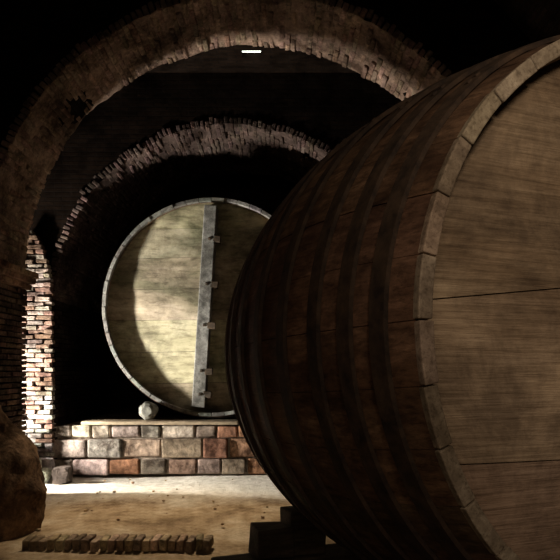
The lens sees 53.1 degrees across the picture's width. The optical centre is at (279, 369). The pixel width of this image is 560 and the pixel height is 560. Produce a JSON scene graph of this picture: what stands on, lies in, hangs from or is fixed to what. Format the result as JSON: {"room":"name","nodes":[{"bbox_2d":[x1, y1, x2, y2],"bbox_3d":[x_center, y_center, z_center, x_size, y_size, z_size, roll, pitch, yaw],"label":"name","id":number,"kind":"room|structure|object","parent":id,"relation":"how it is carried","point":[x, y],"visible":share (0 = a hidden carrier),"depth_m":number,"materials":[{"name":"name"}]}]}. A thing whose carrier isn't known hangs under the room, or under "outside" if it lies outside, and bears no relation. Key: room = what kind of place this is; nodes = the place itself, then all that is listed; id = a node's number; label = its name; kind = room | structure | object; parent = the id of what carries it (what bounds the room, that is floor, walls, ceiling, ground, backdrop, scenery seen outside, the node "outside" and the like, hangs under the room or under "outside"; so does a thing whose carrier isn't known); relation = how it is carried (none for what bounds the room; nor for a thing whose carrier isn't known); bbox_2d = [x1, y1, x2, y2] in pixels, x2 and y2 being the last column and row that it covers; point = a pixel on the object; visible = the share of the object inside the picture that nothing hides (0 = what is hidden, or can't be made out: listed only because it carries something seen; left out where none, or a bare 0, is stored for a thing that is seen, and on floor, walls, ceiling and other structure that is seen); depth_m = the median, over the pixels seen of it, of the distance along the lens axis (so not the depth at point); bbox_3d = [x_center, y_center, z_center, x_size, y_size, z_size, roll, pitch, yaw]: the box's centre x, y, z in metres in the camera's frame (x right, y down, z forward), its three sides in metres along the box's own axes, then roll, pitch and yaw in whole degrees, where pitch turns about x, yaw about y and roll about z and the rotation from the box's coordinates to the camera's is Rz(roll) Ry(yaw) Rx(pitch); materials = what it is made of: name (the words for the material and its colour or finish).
{"room":"wine cellar","nodes":[
{"label":"wine cellar","id":0,"kind":"room"},
{"bbox_2d":[81,419,237,424],"bbox_3d":[-2.000,0.880,9.451,2.601,0.061,0.349,0,0,0],"label":"plank","id":1,"kind":"object","parent":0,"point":[89,421],"visible":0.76,"depth_m":9.28,"materials":[{"name":"brown wood"}]},
{"bbox_2d":[139,401,158,419],"bbox_3d":[-2.220,0.687,9.460,0.314,0.318,0.300,0,0,0],"label":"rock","id":2,"kind":"object","parent":1,"relation":"on","point":[147,410],"visible":1,"depth_m":9.33,"materials":[{"name":"grey stone"}]},
{"bbox_2d":[102,197,270,417],"bbox_3d":[-1.170,-1.080,10.955,3.970,3.970,2.890,0,0,0],"label":"wine barrel","id":3,"kind":"object","parent":1,"relation":"on","point":[168,290],"visible":0.66,"depth_m":9.78,"materials":[{"name":"brown wood"}]},
{"bbox_2d":[0,474,334,559],"bbox_3d":[-1.250,1.781,5.500,15.500,0.099,17.000,0,0,0],"label":"floor","id":4,"kind":"structure","parent":0,"point":[242,500],"depth_m":7.08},
{"bbox_2d":[0,405,46,541],"bbox_3d":[-3.629,0.925,6.276,1.981,1.750,1.547,0,0,0],"label":"boulder","id":5,"kind":"object","parent":4,"relation":"on","point":[23,490],"visible":0.99,"depth_m":6.06,"materials":[{"name":"stone"}]},
{"bbox_2d":[39,458,54,482],"bbox_3d":[-4.237,1.399,8.942,1.205,0.856,0.596,0,0,0],"label":"rubble","id":6,"kind":"object","parent":4,"relation":"on","point":[47,464],"visible":0.06,"depth_m":9.00,"materials":[{"name":"grey stone"}]},
{"bbox_2d":[52,465,72,484],"bbox_3d":[-3.420,1.650,8.800,0.255,0.270,0.210,0,0,0],"label":"loose stone","id":7,"kind":"object","parent":4,"relation":"on","point":[61,475],"visible":1,"depth_m":8.70,"materials":[{"name":"grey stone"}]},
{"bbox_2d":[22,533,213,552],"bbox_3d":[-1.607,1.721,5.582,1.869,0.136,0.250,0,0,0],"label":"edging","id":8,"kind":"object","parent":4,"relation":"on","point":[92,542],"visible":1,"depth_m":5.48,"materials":[{"name":"brown brick"}]},
{"bbox_2d":[50,412,265,474],"bbox_3d":[0.096,1.338,10.947,7.914,0.838,3.306,0,0,0],"label":"stone plinth","id":9,"kind":"object","parent":4,"relation":"on","point":[88,449],"visible":0.44,"depth_m":9.33,"materials":[{"name":"beige stone"}]},
{"bbox_2d":[211,506,361,559],"bbox_3d":[1.435,1.428,4.052,3.512,0.642,2.068,0,0,-19],"label":"cradle","id":10,"kind":"object","parent":4,"relation":"on","point":[293,537],"visible":0.34,"depth_m":4.43,"materials":[{"name":"brown wood"}]},
{"bbox_2d":[224,35,559,559],"bbox_3d":[1.411,-0.170,4.125,3.453,3.508,3.178,0,-1,-19],"label":"wine barrel","id":11,"kind":"object","parent":10,"relation":"on","point":[392,352],"visible":1,"depth_m":2.52,"materials":[{"name":"brown wood"}]},
{"bbox_2d":[146,45,243,72],"bbox_3d":[-3.550,-5.120,8.300,5.900,0.300,2.400,0,0,0],"label":"slab","id":12,"kind":"object","parent":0,"point":[220,59],"depth_m":9.08,"materials":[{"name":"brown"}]},
{"bbox_2d":[98,174,295,414],"bbox_3d":[0.000,-2.350,13.750,13.000,8.200,0.300,0,0,0],"label":"wall","id":13,"kind":"structure","parent":0,"point":[118,393],"depth_m":13.60,"materials":[{"name":"brick"}]},
{"bbox_2d":[22,73,401,474],"bbox_3d":[0.000,-2.348,10.444,13.001,8.204,2.473,0,0,0],"label":"brick arch","id":14,"kind":"object","parent":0,"point":[158,134],"visible":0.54,"depth_m":9.36,"materials":[{"name":"brown brick"}]},
{"bbox_2d":[241,45,260,50],"bbox_3d":[-0.450,-5.120,7.910,0.300,0.300,1.620,0,0,0],"label":"slab","id":15,"kind":"object","parent":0,"point":[243,47],"visible":0.25,"depth_m":8.66,"materials":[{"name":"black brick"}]},
{"bbox_2d":[242,52,261,72],"bbox_3d":[-0.450,-5.120,9.200,0.300,0.300,0.600,0,0,0],"label":"slab","id":16,"kind":"object","parent":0,"point":[251,60],"visible":0.43,"depth_m":9.05,"materials":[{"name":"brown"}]},
{"bbox_2d":[0,0,531,432],"bbox_3d":[0.000,-2.350,7.584,13.012,8.200,1.266,0,0,-1],"label":"brick arch","id":17,"kind":"object","parent":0,"point":[60,59],"visible":0.48,"depth_m":7.22,"materials":[{"name":"brown brick"}]},
{"bbox_2d":[261,46,356,72],"bbox_3d":[3.100,-5.120,8.300,6.800,0.300,2.400,0,0,0],"label":"slab","id":18,"kind":"object","parent":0,"point":[276,59],"visible":0.17,"depth_m":9.08,"materials":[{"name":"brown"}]}
]}

